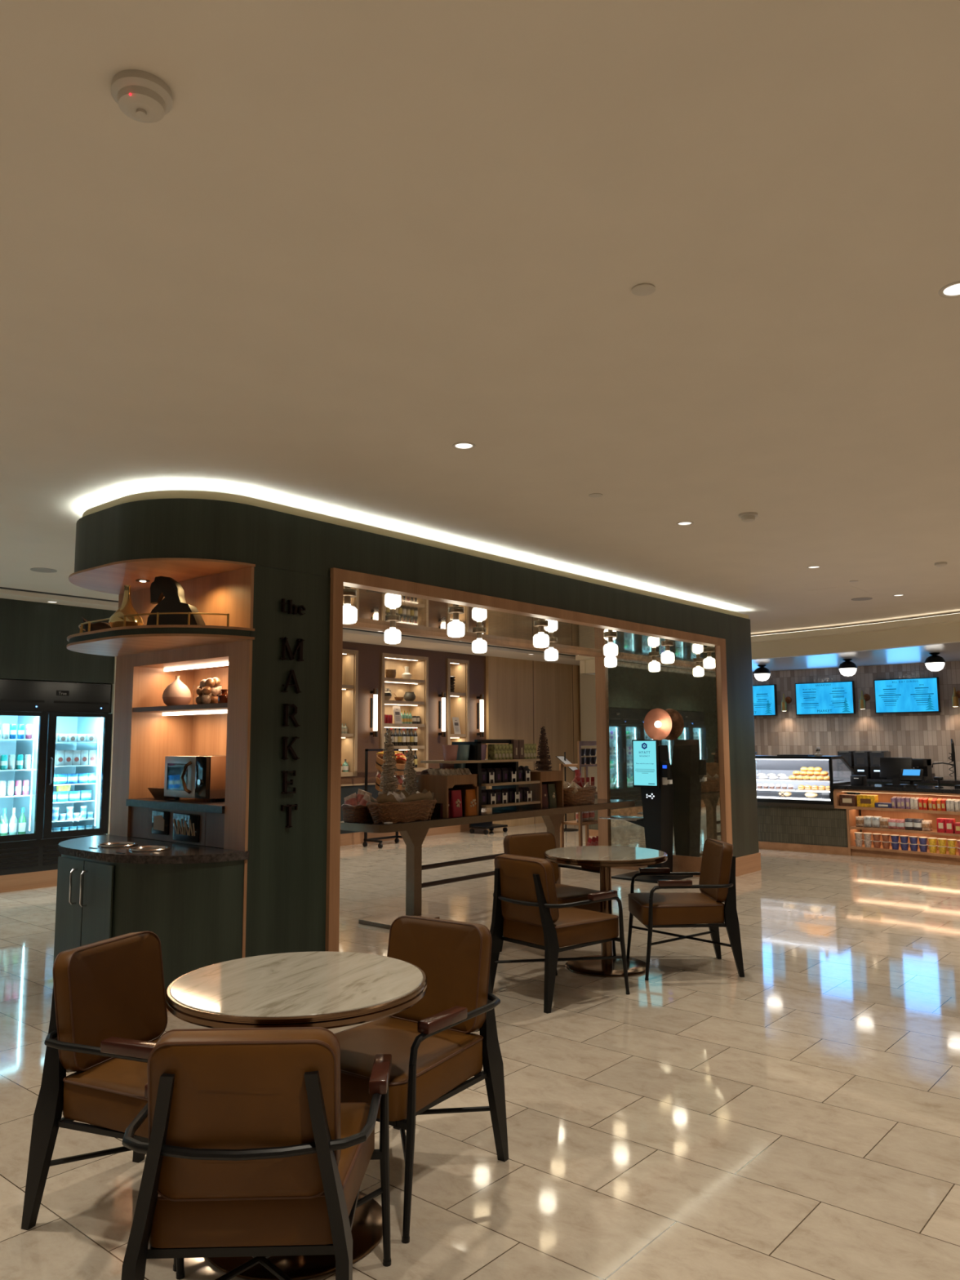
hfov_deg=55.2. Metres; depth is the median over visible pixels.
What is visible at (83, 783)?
shelf
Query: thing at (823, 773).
bun
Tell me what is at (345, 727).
bottle
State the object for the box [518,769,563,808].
wooden crate
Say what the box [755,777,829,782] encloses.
shelf
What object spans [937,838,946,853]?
tub
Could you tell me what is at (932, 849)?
tub
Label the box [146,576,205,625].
horse figurine
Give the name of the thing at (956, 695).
wall lamp
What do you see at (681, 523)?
recessed light
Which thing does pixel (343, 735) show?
shelf
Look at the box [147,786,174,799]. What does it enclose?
wooden tray
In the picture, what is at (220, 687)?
glass vase
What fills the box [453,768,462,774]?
packet
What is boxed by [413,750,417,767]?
wine bottle
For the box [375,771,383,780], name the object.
snack bag
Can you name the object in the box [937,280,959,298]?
recessed light
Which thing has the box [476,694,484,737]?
wall sconce
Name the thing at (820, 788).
roll
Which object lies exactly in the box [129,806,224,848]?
shelf
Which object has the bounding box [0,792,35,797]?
shelf
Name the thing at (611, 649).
globe lamp
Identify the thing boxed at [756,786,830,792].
shelf
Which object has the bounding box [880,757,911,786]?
cash register
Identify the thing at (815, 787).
roll
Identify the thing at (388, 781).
tree
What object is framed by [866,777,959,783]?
countertop
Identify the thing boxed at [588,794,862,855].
counter
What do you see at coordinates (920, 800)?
bar
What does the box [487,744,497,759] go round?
carton
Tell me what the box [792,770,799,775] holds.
bun
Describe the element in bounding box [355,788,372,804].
snack bag
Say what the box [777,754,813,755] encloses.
cutting board
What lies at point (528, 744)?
carton
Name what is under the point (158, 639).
display shelf
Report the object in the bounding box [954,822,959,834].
snack box
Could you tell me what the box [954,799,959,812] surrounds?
bar
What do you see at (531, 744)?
carton
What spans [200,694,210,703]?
decorative ball
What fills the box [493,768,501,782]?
coffee bag
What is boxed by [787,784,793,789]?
cupcake
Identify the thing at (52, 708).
cooler
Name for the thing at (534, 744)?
carton
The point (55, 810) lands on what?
tub
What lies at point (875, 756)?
dispenser
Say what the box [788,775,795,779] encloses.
bun
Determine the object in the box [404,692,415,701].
round pot
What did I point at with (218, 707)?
niche shelf
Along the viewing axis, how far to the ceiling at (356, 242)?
3.13 m
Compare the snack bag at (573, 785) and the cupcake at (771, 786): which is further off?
the cupcake at (771, 786)
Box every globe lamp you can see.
[342,591,357,624]
[384,617,400,644]
[447,608,464,637]
[471,629,487,653]
[533,622,549,648]
[544,639,558,661]
[603,633,617,656]
[604,656,617,667]
[661,643,674,663]
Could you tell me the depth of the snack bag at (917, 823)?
11.46 m
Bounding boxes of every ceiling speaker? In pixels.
[30,568,57,573]
[851,597,872,600]
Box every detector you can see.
[110,69,173,123]
[738,511,758,522]
[934,561,946,566]
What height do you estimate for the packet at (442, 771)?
0.076 m
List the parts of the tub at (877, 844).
noodle tub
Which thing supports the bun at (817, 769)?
on the bun at (816, 773)
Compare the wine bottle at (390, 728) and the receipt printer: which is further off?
the wine bottle at (390, 728)
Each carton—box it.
[57,733,66,742]
[66,733,76,742]
[75,733,85,742]
[85,733,94,741]
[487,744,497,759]
[495,743,505,759]
[497,743,502,759]
[505,743,509,759]
[508,743,512,759]
[524,743,527,759]
[526,743,530,759]
[529,743,533,759]
[533,743,536,758]
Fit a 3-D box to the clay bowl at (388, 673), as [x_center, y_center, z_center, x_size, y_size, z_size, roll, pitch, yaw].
[-1.423,0.547,14.621,0.175,0.144,0.175,-6,-8,40]
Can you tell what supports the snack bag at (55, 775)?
on the cooler
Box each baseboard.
[0,869,57,893]
[340,823,484,845]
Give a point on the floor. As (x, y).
(797, 1117)
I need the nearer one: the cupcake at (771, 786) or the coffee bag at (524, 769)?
the coffee bag at (524, 769)
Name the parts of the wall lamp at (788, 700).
lamp shade, wall plate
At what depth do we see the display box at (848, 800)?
12.09 m
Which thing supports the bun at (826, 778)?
on the case
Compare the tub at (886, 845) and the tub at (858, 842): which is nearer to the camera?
the tub at (886, 845)
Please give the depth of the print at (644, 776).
10.19 m
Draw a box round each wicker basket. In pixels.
[341,803,372,822]
[365,798,436,823]
[563,785,596,804]
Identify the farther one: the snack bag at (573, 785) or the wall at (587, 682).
the wall at (587, 682)
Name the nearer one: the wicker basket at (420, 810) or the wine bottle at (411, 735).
the wicker basket at (420, 810)
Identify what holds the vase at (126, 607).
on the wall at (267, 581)
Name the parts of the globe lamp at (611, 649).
stem, glass globe, ceiling plate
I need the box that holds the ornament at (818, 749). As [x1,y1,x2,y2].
[813,747,822,755]
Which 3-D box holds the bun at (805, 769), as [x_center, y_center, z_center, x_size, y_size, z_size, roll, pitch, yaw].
[4.499,1.793,12.730,0.108,0.068,0.108,-6,-8,40]
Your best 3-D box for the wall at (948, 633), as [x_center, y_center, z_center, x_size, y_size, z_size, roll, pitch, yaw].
[4.338,0.020,12.796,1.846,0.360,10.241,3,-7,-24]
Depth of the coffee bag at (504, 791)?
8.68 m
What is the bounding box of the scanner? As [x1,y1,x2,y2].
[933,777,943,787]
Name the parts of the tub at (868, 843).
noodle tub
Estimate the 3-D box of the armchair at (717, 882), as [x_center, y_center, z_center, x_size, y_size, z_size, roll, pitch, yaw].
[1.354,1.769,6.147,0.654,0.828,0.632,0,-6,-2]
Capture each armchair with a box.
[21,930,185,1279]
[121,1026,391,1279]
[333,915,508,1243]
[489,853,630,1013]
[499,831,616,955]
[626,838,744,980]
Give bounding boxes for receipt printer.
[850,774,866,785]
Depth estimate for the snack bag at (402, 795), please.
7.64 m
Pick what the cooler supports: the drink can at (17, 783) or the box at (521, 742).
the drink can at (17, 783)
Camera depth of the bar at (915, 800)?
11.47 m
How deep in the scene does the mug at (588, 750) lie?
12.52 m
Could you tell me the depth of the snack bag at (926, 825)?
11.38 m
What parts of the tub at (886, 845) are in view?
noodle tub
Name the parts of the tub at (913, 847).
noodle tub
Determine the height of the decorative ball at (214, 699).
0.064 m
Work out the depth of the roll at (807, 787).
12.55 m
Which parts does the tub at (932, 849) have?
noodle tub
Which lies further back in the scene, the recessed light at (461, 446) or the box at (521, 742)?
the box at (521, 742)
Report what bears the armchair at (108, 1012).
on the floor
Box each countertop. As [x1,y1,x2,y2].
[57,834,248,863]
[833,783,959,793]
[855,777,959,795]
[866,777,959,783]
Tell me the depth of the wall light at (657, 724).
10.59 m
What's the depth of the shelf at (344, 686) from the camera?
13.72 m
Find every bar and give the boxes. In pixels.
[890,795,897,808]
[896,796,902,808]
[900,796,906,808]
[905,796,911,808]
[910,796,915,808]
[912,797,919,809]
[917,797,924,809]
[922,797,928,809]
[928,797,933,810]
[931,798,937,810]
[936,798,942,810]
[940,798,946,811]
[946,799,951,811]
[949,799,955,811]
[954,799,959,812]
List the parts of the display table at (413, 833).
foot plate, leg, table frame, leg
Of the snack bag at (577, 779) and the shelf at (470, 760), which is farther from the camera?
the snack bag at (577, 779)
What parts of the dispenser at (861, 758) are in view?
printed panel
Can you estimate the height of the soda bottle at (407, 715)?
0.211 m
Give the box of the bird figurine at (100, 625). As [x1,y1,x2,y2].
[81,617,111,631]
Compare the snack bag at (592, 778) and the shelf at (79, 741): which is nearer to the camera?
the shelf at (79, 741)
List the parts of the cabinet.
door, handle, handle, door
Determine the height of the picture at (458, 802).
0.074 m
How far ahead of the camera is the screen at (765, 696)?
16.01 m
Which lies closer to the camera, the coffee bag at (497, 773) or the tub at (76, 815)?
the coffee bag at (497, 773)
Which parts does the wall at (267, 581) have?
rail post, rail post, rail post, gallery rail, rail post, soffit panel, panel, rail post, rail post, opening frame, baseboard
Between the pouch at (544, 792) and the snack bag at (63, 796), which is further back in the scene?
the snack bag at (63, 796)
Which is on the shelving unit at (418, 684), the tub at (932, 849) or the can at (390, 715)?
the can at (390, 715)
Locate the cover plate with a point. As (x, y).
(642, 289)
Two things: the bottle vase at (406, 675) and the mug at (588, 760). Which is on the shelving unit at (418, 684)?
the bottle vase at (406, 675)
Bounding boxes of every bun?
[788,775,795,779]
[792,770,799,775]
[795,775,803,779]
[799,770,806,775]
[800,766,807,771]
[802,775,809,780]
[806,771,813,775]
[807,767,814,771]
[808,775,817,780]
[813,767,822,771]
[813,771,820,776]
[816,775,823,780]
[820,771,828,776]
[823,776,829,780]
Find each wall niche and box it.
[341,648,358,776]
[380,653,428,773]
[447,658,469,745]
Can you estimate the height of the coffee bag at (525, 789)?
0.135 m
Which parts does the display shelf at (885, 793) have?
rail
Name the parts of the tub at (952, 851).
noodle tub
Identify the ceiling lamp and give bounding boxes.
[753,665,770,680]
[838,658,857,675]
[924,653,945,671]
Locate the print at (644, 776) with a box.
[636,768,654,784]
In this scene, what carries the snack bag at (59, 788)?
in the cooler
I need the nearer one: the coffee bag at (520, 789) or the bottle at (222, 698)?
the bottle at (222, 698)
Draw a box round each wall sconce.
[369,688,377,737]
[438,692,445,737]
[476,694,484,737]
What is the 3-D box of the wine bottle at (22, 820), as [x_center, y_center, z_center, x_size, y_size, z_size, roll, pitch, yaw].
[-4.826,1.923,9.679,0.074,0.311,0.076,-6,-8,40]
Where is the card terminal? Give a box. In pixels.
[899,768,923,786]
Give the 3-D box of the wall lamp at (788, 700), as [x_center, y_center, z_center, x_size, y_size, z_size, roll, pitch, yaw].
[5.256,1.070,15.759,0.135,0.302,0.174,-6,-8,40]
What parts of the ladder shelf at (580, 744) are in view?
leg, leg, rail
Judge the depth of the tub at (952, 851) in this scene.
11.09 m
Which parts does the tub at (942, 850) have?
noodle tub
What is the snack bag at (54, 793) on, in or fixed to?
on the cooler
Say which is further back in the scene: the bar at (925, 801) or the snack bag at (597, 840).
the snack bag at (597, 840)
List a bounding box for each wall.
[0,598,116,684]
[66,490,760,958]
[76,656,116,834]
[340,640,486,834]
[485,656,580,829]
[579,622,959,675]
[579,667,597,791]
[752,661,959,779]
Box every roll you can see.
[798,785,804,790]
[804,785,811,790]
[811,785,818,790]
[818,785,825,790]
[825,786,830,791]
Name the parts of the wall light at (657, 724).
bulb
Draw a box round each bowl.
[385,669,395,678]
[394,693,404,700]
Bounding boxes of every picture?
[455,799,461,807]
[470,799,475,807]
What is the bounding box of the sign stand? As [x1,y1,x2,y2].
[555,751,578,831]
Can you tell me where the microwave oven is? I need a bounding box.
[164,755,226,802]
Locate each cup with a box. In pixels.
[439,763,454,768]
[441,745,457,760]
[453,744,470,760]
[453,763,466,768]
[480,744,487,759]
[585,748,591,755]
[821,792,830,799]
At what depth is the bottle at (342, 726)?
13.71 m
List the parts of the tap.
spout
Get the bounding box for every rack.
[362,748,408,848]
[420,739,540,813]
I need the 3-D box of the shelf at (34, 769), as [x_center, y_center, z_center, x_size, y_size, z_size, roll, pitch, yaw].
[-5.126,1.380,9.745,0.540,0.012,0.592,-6,-8,40]
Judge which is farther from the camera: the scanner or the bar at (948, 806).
the scanner
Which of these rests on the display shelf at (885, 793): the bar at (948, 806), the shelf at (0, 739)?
the bar at (948, 806)
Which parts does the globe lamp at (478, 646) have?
stem, glass globe, ceiling plate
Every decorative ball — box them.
[195,686,202,695]
[195,695,203,704]
[199,679,205,687]
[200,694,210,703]
[201,685,211,695]
[204,678,214,687]
[209,695,217,703]
[210,686,219,695]
[212,677,220,686]
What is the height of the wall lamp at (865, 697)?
0.302 m
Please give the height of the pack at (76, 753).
0.165 m
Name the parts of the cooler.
door, handle, door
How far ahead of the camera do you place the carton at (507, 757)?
8.67 m
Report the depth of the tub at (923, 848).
11.38 m
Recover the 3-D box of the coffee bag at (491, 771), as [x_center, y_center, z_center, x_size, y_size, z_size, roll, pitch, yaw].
[0.083,1.266,8.563,0.062,0.135,0.090,-6,-8,40]
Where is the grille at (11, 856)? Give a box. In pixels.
[0,844,61,869]
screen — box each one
[752,684,777,715]
[795,680,856,715]
[873,676,941,713]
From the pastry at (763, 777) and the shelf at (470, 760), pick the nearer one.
the shelf at (470, 760)
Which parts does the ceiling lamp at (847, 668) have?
ceiling plate, glass globe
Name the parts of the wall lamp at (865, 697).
lamp shade, wall plate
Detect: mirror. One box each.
[342,586,704,653]
[606,645,721,857]
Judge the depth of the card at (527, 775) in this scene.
8.92 m
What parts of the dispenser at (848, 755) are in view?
lid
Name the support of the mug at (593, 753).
on the mug at (593, 757)
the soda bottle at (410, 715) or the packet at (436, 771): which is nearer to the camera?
the packet at (436, 771)
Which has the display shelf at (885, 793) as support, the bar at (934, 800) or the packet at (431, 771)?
the bar at (934, 800)
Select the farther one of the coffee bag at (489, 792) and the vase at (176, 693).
the coffee bag at (489, 792)
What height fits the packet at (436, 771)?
0.071 m
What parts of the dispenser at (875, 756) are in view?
printed panel, lid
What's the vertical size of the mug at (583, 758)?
0.104 m
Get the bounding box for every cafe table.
[164,951,426,1279]
[543,845,667,977]
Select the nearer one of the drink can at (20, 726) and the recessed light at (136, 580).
the recessed light at (136, 580)
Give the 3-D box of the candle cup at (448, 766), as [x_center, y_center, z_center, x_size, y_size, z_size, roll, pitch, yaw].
[-0.300,1.159,8.311,0.140,0.100,0.140,-6,-8,40]
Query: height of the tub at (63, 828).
0.075 m
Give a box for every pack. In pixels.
[55,750,64,765]
[63,750,72,765]
[71,750,80,765]
[80,750,88,764]
[88,750,96,764]
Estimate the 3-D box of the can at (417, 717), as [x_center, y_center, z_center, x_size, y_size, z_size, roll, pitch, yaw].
[-1.014,1.302,14.937,0.071,0.130,0.073,-6,-8,40]
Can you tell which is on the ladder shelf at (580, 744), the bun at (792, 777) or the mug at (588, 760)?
the mug at (588, 760)
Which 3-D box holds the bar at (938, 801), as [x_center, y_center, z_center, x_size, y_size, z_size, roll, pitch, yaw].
[5.651,2.027,11.283,0.048,0.157,0.126,-5,-8,40]
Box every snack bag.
[53,773,57,784]
[53,791,56,802]
[56,773,67,784]
[56,785,71,795]
[57,791,68,801]
[66,773,78,783]
[68,791,79,801]
[77,773,88,783]
[80,790,91,800]
[87,773,97,782]
[343,792,357,805]
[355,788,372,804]
[358,792,377,810]
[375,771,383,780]
[386,791,402,802]
[395,775,404,785]
[400,791,405,802]
[563,781,568,788]
[567,782,577,794]
[569,774,581,783]
[573,771,581,778]
[576,811,582,822]
[581,777,584,785]
[582,811,589,821]
[586,837,591,845]
[588,810,595,821]
[590,836,596,845]
[591,777,594,785]
[594,835,598,845]
[855,816,863,826]
[863,816,871,827]
[871,816,879,827]
[880,817,888,828]
[888,818,896,829]
[896,819,905,829]
[904,818,913,830]
[913,818,922,831]
[921,820,930,831]
[923,819,933,831]
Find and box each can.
[0,755,7,769]
[0,781,6,795]
[1,724,8,738]
[6,780,13,795]
[8,724,16,738]
[8,755,15,769]
[14,780,22,795]
[16,754,22,769]
[17,724,24,738]
[22,780,29,795]
[23,754,31,768]
[25,724,32,738]
[385,714,389,723]
[388,714,392,723]
[412,715,416,724]
[416,715,419,724]
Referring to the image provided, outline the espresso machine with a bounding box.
[886,758,932,780]
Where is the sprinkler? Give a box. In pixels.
[588,493,602,497]
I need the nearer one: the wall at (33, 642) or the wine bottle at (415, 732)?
the wall at (33, 642)
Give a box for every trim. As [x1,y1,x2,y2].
[0,586,575,656]
[341,782,375,786]
[533,670,574,777]
[575,613,959,660]
[577,613,956,655]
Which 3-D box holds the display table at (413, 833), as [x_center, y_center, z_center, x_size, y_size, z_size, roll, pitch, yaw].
[0.255,2.058,8.822,0.550,0.850,3.840,-6,-8,40]
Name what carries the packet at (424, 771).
on the wooden crate at (440, 785)
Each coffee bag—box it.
[481,768,486,783]
[481,789,486,804]
[484,768,494,782]
[484,789,493,804]
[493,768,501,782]
[493,788,502,804]
[500,767,508,782]
[500,788,508,803]
[506,767,513,782]
[507,787,514,802]
[518,767,522,781]
[518,787,522,801]
[520,786,529,801]
[521,766,529,781]
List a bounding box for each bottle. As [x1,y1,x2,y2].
[0,808,8,835]
[8,808,17,835]
[17,807,26,834]
[217,688,227,702]
[341,723,344,733]
[342,759,348,772]
[343,723,347,733]
[390,728,393,743]
[393,728,397,746]
[397,728,401,746]
[400,710,403,723]
[401,728,405,746]
[403,711,406,723]
[405,728,409,746]
[406,711,408,723]
[408,711,412,724]
[409,728,413,746]
[413,728,417,746]
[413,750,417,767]
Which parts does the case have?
panel, glass, panel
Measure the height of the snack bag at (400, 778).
0.196 m
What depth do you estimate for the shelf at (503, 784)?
8.68 m
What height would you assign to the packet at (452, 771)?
0.072 m
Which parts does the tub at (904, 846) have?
noodle tub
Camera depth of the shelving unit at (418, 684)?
14.89 m
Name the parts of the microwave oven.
door, handle, knob, control panel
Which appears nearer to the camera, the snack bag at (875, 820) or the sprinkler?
the sprinkler
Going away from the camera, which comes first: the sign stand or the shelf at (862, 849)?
the shelf at (862, 849)
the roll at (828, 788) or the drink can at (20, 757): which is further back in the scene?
the roll at (828, 788)
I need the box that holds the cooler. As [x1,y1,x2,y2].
[0,679,112,875]
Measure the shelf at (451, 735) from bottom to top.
0.050 m
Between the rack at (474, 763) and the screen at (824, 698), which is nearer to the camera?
the rack at (474, 763)
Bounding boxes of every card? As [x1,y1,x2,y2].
[392,706,402,723]
[452,716,461,733]
[488,772,494,783]
[490,793,495,804]
[502,792,506,804]
[511,771,516,782]
[515,791,519,802]
[525,770,530,781]
[527,791,531,801]
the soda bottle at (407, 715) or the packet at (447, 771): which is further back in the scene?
the soda bottle at (407, 715)
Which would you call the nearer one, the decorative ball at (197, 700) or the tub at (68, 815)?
the decorative ball at (197, 700)
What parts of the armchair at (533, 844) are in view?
leg, backrest, seat, arm rail, armrest, leg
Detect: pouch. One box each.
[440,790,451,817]
[450,790,462,816]
[464,789,476,815]
[542,784,548,808]
[547,783,556,807]
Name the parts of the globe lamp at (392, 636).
glass globe, stem, ceiling plate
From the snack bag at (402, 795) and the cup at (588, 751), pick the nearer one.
the snack bag at (402, 795)
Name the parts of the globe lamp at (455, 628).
stem, glass globe, ceiling plate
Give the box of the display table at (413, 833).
[340,798,635,928]
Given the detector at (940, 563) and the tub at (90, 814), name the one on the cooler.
the tub at (90, 814)
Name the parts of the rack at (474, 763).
black frame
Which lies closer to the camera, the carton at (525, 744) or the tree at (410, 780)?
the tree at (410, 780)
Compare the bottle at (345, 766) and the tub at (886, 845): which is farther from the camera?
the bottle at (345, 766)
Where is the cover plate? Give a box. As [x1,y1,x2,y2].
[631,283,655,296]
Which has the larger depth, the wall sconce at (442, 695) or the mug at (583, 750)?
the wall sconce at (442, 695)
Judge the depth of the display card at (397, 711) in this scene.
14.54 m
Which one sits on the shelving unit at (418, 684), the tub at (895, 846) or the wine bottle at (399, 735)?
the wine bottle at (399, 735)
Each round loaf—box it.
[778,791,791,797]
[804,791,817,797]
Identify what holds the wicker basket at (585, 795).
on the display table at (413, 833)
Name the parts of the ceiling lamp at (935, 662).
ceiling plate, glass globe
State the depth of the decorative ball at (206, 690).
6.01 m
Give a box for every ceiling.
[0,0,959,655]
[0,588,579,665]
[751,642,959,672]
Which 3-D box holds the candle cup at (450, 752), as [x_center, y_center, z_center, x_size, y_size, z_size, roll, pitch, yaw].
[-0.269,1.016,8.273,0.156,0.140,0.156,-6,-8,40]
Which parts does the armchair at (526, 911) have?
leg, backrest, leg, arm rail, seat, seat frame, armrest, leg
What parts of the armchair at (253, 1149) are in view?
armrest, leg, leg, backrest, arm rail, seat, seat frame, leg, armrest, leg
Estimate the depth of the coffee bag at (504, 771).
8.70 m
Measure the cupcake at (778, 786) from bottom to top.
0.072 m
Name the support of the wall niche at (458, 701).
attached to the wall at (369, 655)
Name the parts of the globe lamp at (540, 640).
stem, glass globe, ceiling plate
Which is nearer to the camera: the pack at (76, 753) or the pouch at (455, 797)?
the pouch at (455, 797)
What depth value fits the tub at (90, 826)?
10.19 m
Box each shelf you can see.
[0,738,38,740]
[0,768,36,771]
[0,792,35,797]
[52,816,93,822]
[53,782,95,785]
[53,798,94,803]
[54,764,96,767]
[55,741,97,742]
[66,624,254,656]
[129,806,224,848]
[133,702,227,712]
[341,733,353,737]
[342,684,354,688]
[384,677,425,684]
[384,699,424,705]
[384,723,424,727]
[393,745,424,749]
[420,758,539,763]
[450,692,466,696]
[450,733,466,737]
[481,780,540,786]
[481,800,540,808]
[559,741,597,847]
[599,815,643,821]
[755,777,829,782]
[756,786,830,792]
[833,783,959,865]
[834,805,959,815]
[849,826,959,836]
[850,844,959,858]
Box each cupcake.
[756,783,762,788]
[763,783,768,788]
[768,783,774,788]
[775,783,781,789]
[781,783,786,789]
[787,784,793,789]
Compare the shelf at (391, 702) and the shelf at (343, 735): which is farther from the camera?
the shelf at (391, 702)
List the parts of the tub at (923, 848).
noodle tub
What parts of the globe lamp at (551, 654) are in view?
stem, glass globe, ceiling plate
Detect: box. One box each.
[508,739,519,759]
[518,739,524,759]
[839,794,857,806]
[857,794,878,807]
[875,802,892,808]
[936,817,946,832]
[944,817,955,833]
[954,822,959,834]
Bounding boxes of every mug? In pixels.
[581,748,586,755]
[581,756,586,764]
[583,747,591,755]
[585,756,591,764]
[589,755,596,764]
[590,747,596,755]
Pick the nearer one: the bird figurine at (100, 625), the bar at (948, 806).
the bird figurine at (100, 625)
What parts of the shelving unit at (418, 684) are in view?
panel, panel, panel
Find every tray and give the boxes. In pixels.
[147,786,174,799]
[756,787,797,791]
[795,789,830,791]
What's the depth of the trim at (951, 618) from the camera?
12.20 m
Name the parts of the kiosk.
plate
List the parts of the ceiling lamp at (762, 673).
glass globe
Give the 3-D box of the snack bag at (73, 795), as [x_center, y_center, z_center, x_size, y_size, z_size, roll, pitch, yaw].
[-4.471,1.719,10.120,0.118,0.110,0.053,5,-8,-39]
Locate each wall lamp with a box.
[781,693,791,711]
[859,690,870,709]
[951,687,959,706]
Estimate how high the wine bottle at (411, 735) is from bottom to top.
0.296 m
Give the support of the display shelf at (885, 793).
on the floor
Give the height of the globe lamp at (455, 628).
0.220 m
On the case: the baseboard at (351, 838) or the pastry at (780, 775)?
the pastry at (780, 775)
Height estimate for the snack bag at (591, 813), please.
0.160 m
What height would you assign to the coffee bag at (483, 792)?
0.135 m
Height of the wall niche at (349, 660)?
1.880 m
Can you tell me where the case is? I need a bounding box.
[755,755,855,804]
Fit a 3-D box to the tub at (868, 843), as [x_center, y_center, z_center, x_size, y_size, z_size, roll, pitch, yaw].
[5.038,2.600,11.927,0.104,0.179,0.107,-6,-8,40]
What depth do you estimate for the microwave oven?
5.95 m
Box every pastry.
[759,775,767,779]
[768,775,777,779]
[777,773,786,777]
[779,776,788,779]
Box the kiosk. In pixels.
[599,739,693,883]
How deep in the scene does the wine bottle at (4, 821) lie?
9.52 m
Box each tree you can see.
[377,727,399,795]
[401,745,417,795]
[534,726,551,770]
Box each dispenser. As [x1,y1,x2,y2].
[151,810,169,835]
[173,813,199,842]
[837,750,855,768]
[853,751,871,778]
[869,751,890,778]
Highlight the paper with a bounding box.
[369,788,433,805]
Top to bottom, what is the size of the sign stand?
1.320 m
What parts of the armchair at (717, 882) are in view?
leg, leg, armrest, armrest, seat, arm rail, seat frame, leg, backrest, leg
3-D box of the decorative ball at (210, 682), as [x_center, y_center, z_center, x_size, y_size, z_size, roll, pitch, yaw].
[-1.781,0.283,6.057,0.063,0.064,0.064,-6,-8,40]
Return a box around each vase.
[108,585,143,627]
[162,675,191,706]
[192,684,222,704]
[401,666,411,679]
[450,675,455,692]
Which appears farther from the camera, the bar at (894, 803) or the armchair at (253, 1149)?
the bar at (894, 803)
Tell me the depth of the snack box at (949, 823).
11.13 m
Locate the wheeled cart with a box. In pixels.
[469,788,507,834]
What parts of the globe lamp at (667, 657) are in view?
stem, ceiling plate, glass globe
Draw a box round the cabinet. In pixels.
[53,834,248,1011]
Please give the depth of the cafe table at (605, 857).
6.10 m
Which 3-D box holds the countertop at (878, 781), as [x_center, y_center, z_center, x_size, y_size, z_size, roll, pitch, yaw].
[7.344,2.517,13.468,6.600,0.900,0.670,-6,-8,40]
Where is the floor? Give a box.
[0,818,959,1279]
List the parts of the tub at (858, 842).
noodle tub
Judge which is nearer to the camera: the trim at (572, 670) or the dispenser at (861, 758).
the dispenser at (861, 758)
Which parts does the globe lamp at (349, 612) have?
stem, ceiling plate, glass globe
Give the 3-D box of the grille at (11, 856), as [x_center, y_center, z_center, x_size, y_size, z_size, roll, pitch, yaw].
[-4.610,2.265,9.639,0.008,0.200,1.345,-6,-8,40]
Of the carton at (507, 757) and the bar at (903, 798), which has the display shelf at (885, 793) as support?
the bar at (903, 798)
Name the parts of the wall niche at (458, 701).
panel, panel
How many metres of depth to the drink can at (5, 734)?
9.59 m
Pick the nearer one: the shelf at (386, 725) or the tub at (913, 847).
the tub at (913, 847)
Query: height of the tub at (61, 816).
0.070 m
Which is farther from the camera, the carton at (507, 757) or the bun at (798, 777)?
the bun at (798, 777)
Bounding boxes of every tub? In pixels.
[52,807,58,813]
[52,813,58,821]
[53,826,60,831]
[58,813,66,820]
[61,826,68,831]
[66,806,73,813]
[66,813,72,819]
[69,826,76,830]
[73,812,79,819]
[77,825,84,829]
[80,805,87,812]
[80,812,86,818]
[84,824,93,829]
[86,811,93,818]
[853,831,862,846]
[862,832,872,847]
[871,833,881,848]
[880,834,890,848]
[890,834,899,849]
[899,835,909,850]
[908,835,918,851]
[918,836,928,852]
[927,837,937,853]
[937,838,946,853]
[946,839,956,854]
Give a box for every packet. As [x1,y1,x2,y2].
[420,769,428,774]
[426,768,435,774]
[433,768,440,775]
[439,768,447,775]
[444,768,452,775]
[448,768,457,775]
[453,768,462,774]
[458,768,466,774]
[463,768,471,774]
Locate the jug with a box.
[384,688,391,700]
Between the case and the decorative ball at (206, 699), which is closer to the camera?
the decorative ball at (206, 699)
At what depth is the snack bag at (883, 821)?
11.78 m
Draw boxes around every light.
[45,600,57,603]
[135,579,150,582]
[162,662,228,715]
[452,442,475,449]
[643,708,671,740]
[675,521,693,525]
[806,565,821,568]
[892,594,904,596]
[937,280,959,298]
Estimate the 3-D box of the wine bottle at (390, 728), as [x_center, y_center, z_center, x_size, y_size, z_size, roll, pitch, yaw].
[-1.397,1.520,14.461,0.066,0.296,0.067,-6,-8,40]
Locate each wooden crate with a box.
[414,773,478,817]
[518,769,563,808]
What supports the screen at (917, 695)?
attached to the wall at (905, 735)
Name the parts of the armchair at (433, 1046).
seat, leg, seat frame, backrest, armrest, arm rail, leg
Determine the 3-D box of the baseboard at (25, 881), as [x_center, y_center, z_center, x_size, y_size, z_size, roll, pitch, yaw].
[-8.787,1.996,4.821,0.100,0.170,14.190,-6,-8,40]
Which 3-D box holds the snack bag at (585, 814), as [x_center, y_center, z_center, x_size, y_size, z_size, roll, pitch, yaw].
[1.429,2.376,12.437,0.064,0.160,0.128,-6,-9,44]
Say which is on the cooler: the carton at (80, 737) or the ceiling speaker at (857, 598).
the carton at (80, 737)
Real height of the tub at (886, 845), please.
0.179 m
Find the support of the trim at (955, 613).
attached to the wall at (948, 633)
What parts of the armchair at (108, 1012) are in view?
leg, arm rail, seat frame, backrest, seat, armrest, leg, leg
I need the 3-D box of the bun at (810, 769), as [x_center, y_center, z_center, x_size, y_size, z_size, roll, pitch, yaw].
[4.572,1.786,12.668,0.108,0.068,0.108,-6,-8,40]
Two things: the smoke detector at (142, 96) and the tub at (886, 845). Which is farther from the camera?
the tub at (886, 845)
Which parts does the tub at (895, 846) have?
noodle tub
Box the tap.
[931,738,959,780]

